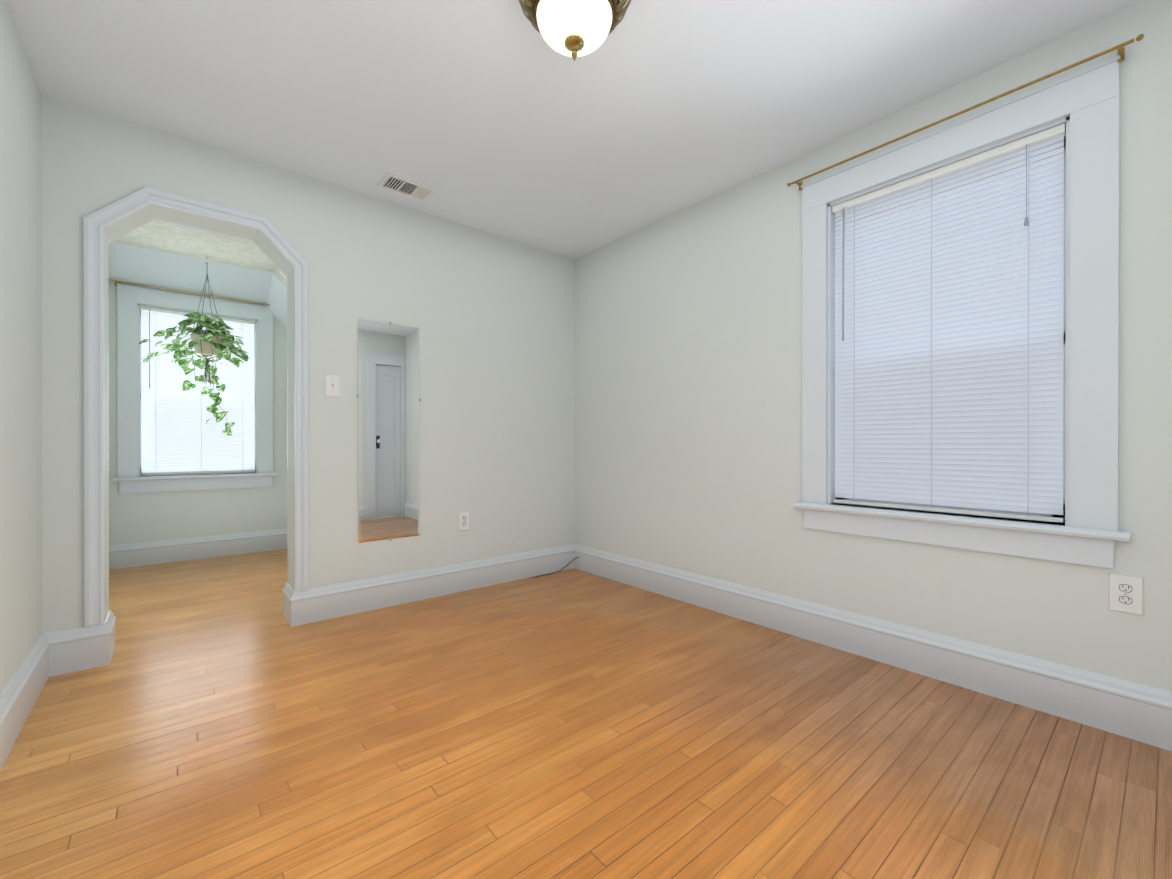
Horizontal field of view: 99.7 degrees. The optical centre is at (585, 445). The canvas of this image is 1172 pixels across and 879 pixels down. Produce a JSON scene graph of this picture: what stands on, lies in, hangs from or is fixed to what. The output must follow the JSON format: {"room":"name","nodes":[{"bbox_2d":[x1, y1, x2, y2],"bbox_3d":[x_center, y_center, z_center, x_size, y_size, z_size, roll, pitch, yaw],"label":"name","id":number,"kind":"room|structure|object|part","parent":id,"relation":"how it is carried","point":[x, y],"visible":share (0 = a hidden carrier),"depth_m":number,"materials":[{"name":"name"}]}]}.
{"room":"empty living room","nodes":[
{"label":"empty living room","id":0,"kind":"room"},
{"bbox_2d":[0,0,41,694],"bbox_3d":[-1.873,-0.292,1.445,0.200,2.490,6.250,0,0,-40],"label":"wall","id":1,"kind":"structure","parent":0,"point":[20,389],"depth_m":1.72,"materials":[{"name":"paint"}]},
{"bbox_2d":[0,630,59,769],"bbox_3d":[-1.062,0.864,0.659,0.023,0.181,3.600,0,0,-40],"label":"baseboard","id":2,"kind":"structure","parent":1,"relation":"attached to","point":[17,700],"depth_m":1.72,"materials":[{"name":"paint"}]},
{"bbox_2d":[108,283,286,544],"bbox_3d":[-3.117,-0.248,4.353,2.050,2.390,0.200,0,0,-40],"label":"wall","id":3,"kind":"structure","parent":0,"point":[148,517],"depth_m":4.13,"materials":[{"name":"paint"}]},
{"bbox_2d":[112,284,277,493],"bbox_3d":[-3.250,-0.434,4.169,1.076,1.612,0.199,0,0,-40],"label":"window","id":4,"kind":"structure","parent":3,"relation":"in","point":[131,300],"depth_m":4.00,"materials":[{"name":"paint"}]},
{"bbox_2d":[108,279,269,304],"bbox_3d":[-3.190,-1.241,4.097,1.132,0.042,0.048,0,0,-40],"label":"curtain rod","id":5,"kind":"object","parent":4,"relation":"attached to","point":[116,281],"visible":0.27,"depth_m":3.99,"materials":[{"name":"gold metal"}]},
{"bbox_2d":[140,306,254,474],"bbox_3d":[-3.236,-0.430,4.153,0.758,1.338,0.060,0,0,-40],"label":"window blind","id":6,"kind":"object","parent":4,"relation":"attached to","point":[183,437],"visible":0.79,"depth_m":4.11,"materials":[{"name":"white plastic"}]},
{"bbox_2d":[109,529,286,569],"bbox_3d":[-3.044,0.856,4.270,1.590,0.181,0.023,0,0,-40],"label":"baseboard","id":7,"kind":"structure","parent":3,"relation":"attached to","point":[174,550],"depth_m":4.09,"materials":[{"name":"paint"}]},
{"bbox_2d":[108,242,286,329],"bbox_3d":[-2.923,-1.018,4.122,1.650,0.890,0.400,0,0,-40],"label":"wall","id":8,"kind":"structure","parent":0,"point":[139,265],"depth_m":3.94,"materials":[{"name":"paint"}]},
{"bbox_2d":[113,220,286,287],"bbox_3d":[-2.410,-1.157,3.607,1.770,0.770,2.250,0,0,-40],"label":"ceiling","id":9,"kind":"structure","parent":0,"point":[173,238],"depth_m":3.55,"materials":[{"name":"paint"}]},
{"bbox_2d":[138,257,250,435],"bbox_3d":[-2.957,-0.758,3.764,0.668,1.367,0.689,0,0,-40],"label":"hanging plant","id":10,"kind":"object","parent":9,"relation":"hanging from","point":[213,340],"visible":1,"depth_m":3.75,"materials":[{"name":"green plant"}]},
{"bbox_3d":[-2.910,-0.766,3.794,0.202,0.147,0.202,0,0,-40],"label":"pot","id":11,"kind":"part","parent":10,"relation":"part of","materials":[{"name":"ceramic"}]},
{"bbox_2d":[41,94,573,632],"bbox_3d":[-1.150,-0.246,3.069,3.000,2.390,0.200,0,0,-40],"label":"wall","id":12,"kind":"structure","parent":0,"point":[491,316],"depth_m":2.80,"materials":[{"name":"paint"}]},
{"bbox_2d":[60,626,83,664],"bbox_3d":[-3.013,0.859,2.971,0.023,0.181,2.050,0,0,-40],"label":"baseboard","id":13,"kind":"structure","parent":12,"relation":"attached to","point":[67,636],"depth_m":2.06,"materials":[{"name":"paint"}]},
{"bbox_2d":[82,186,308,626],"bbox_3d":[-1.880,-0.197,2.453,0.850,1.933,0.242,0,0,-40],"label":"door frame","id":14,"kind":"structure","parent":12,"relation":"attached to","point":[95,223],"depth_m":2.13,"materials":[{"name":"paint"}]},
{"bbox_2d":[282,583,288,614],"bbox_3d":[-1.412,0.859,2.996,0.738,0.181,0.023,0,0,-40],"label":"baseboard","id":15,"kind":"structure","parent":12,"relation":"attached to","point":[286,585],"depth_m":2.76,"materials":[{"name":"paint"}]},
{"bbox_2d":[325,374,339,396],"bbox_3d":[-1.392,-0.328,2.718,0.079,0.124,0.022,0,0,-40],"label":"light switch","id":16,"kind":"object","parent":12,"relation":"attached to","point":[332,385],"visible":1,"depth_m":2.72,"materials":[{"name":"white plastic"}]},
{"bbox_2d":[358,319,419,542],"bbox_3d":[-1.159,-0.083,2.924,0.355,1.275,0.005,0,0,-40],"label":"mirror","id":17,"kind":"object","parent":12,"relation":"in","point":[388,431],"depth_m":2.92,"materials":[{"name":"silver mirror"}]},
{"bbox_2d":[284,544,571,626],"bbox_3d":[-0.833,0.859,3.194,1.878,0.181,0.023,0,0,-40],"label":"baseboard","id":18,"kind":"structure","parent":12,"relation":"attached to","point":[315,604],"depth_m":3.01,"materials":[{"name":"paint"}]},
{"bbox_2d":[458,511,468,530],"bbox_3d":[-0.797,0.496,3.231,0.079,0.124,0.008,0,0,-40],"label":"electrical outlet","id":19,"kind":"object","parent":12,"relation":"attached to","point":[463,520],"visible":1,"depth_m":3.23,"materials":[{"name":"white plastic"}]},
{"bbox_2d":[7,0,1139,258],"bbox_3d":[0.076,-1.488,1.615,3.000,0.100,4.000,0,0,-40],"label":"ceiling","id":20,"kind":"structure","parent":0,"point":[501,118],"depth_m":1.97,"materials":[{"name":"paint"}]},
{"bbox_2d":[377,172,437,201],"bbox_3d":[-0.995,-1.434,2.759,0.275,0.011,0.175,0,0,-40],"label":"ceiling vent","id":21,"kind":"object","parent":20,"relation":"in","point":[405,187],"visible":1,"depth_m":2.75,"materials":[{"name":"white plastic"}]},
{"bbox_2d":[519,0,630,60],"bbox_3d":[-0.035,-1.292,1.475,0.376,0.289,0.376,0,0,-40],"label":"ceiling lamp","id":22,"kind":"object","parent":20,"relation":"attached to","point":[574,29],"visible":1,"depth_m":1.44,"materials":[{"name":"white glass"}]},
{"bbox_3d":[-0.035,-1.242,1.475,0.228,0.082,0.228,0,0,-40],"label":"lamp shade","id":23,"kind":"part","parent":22,"relation":"part of","materials":[{"name":"white glass"}]},
{"bbox_3d":[-0.035,-1.349,1.475,0.376,0.118,0.376,0,0,-40],"label":"crown","id":24,"kind":"part","parent":22,"relation":"part of","materials":[{"name":"gold metal"}]},
{"bbox_2d":[0,549,1171,878],"bbox_3d":[-0.339,0.982,1.956,3.200,0.060,7.450,0,0,-40],"label":"floor","id":25,"kind":"structure","parent":0,"point":[218,717],"depth_m":1.52,"materials":[{"name":"brown wood"}]},
{"bbox_2d":[532,557,577,577],"bbox_3d":[-0.210,0.894,3.649,0.422,0.103,0.021,0,0,-34],"label":"coaxial cable","id":26,"kind":"object","parent":25,"relation":"on","point":[557,571],"visible":0.96,"depth_m":3.65,"materials":[{"name":"black plastic"}]},
{"bbox_2d":[574,0,1171,690],"bbox_3d":[1.146,-0.244,2.520,0.200,2.390,4.000,0,0,-40],"label":"wall","id":27,"kind":"structure","parent":0,"point":[686,388],"depth_m":2.49,"materials":[{"name":"paint"}]},
{"bbox_2d":[572,544,1171,750],"bbox_3d":[1.061,0.860,2.451,0.023,0.181,3.600,0,0,-40],"label":"baseboard","id":28,"kind":"structure","parent":27,"relation":"attached to","point":[1130,709],"depth_m":2.02,"materials":[{"name":"paint"}]},
{"bbox_2d":[793,55,1130,567],"bbox_3d":[1.456,-0.435,2.068,0.199,1.682,1.116,0,0,-40],"label":"window","id":29,"kind":"structure","parent":27,"relation":"in","point":[1083,105],"depth_m":1.76,"materials":[{"name":"paint"}]},
{"bbox_2d":[832,123,1065,521],"bbox_3d":[1.439,-0.431,2.054,0.060,1.408,0.798,0,0,-40],"label":"window blind","id":30,"kind":"object","parent":29,"relation":"attached to","point":[967,411],"visible":0.88,"depth_m":1.99,"materials":[{"name":"white plastic"}]},
{"bbox_2d":[787,34,1143,190],"bbox_3d":[1.385,-1.276,2.007,0.048,0.042,1.171,0,0,-40],"label":"curtain rod","id":31,"kind":"object","parent":29,"relation":"attached to","point":[1120,48],"visible":0.98,"depth_m":1.83,"materials":[{"name":"gold metal"}]},
{"bbox_2d":[1108,573,1143,615],"bbox_3d":[1.770,0.488,1.620,0.008,0.124,0.079,0,0,-40],"label":"electrical outlet","id":32,"kind":"object","parent":27,"relation":"attached to","point":[1125,593],"visible":1,"depth_m":1.62,"materials":[{"name":"white plastic"}]}
]}

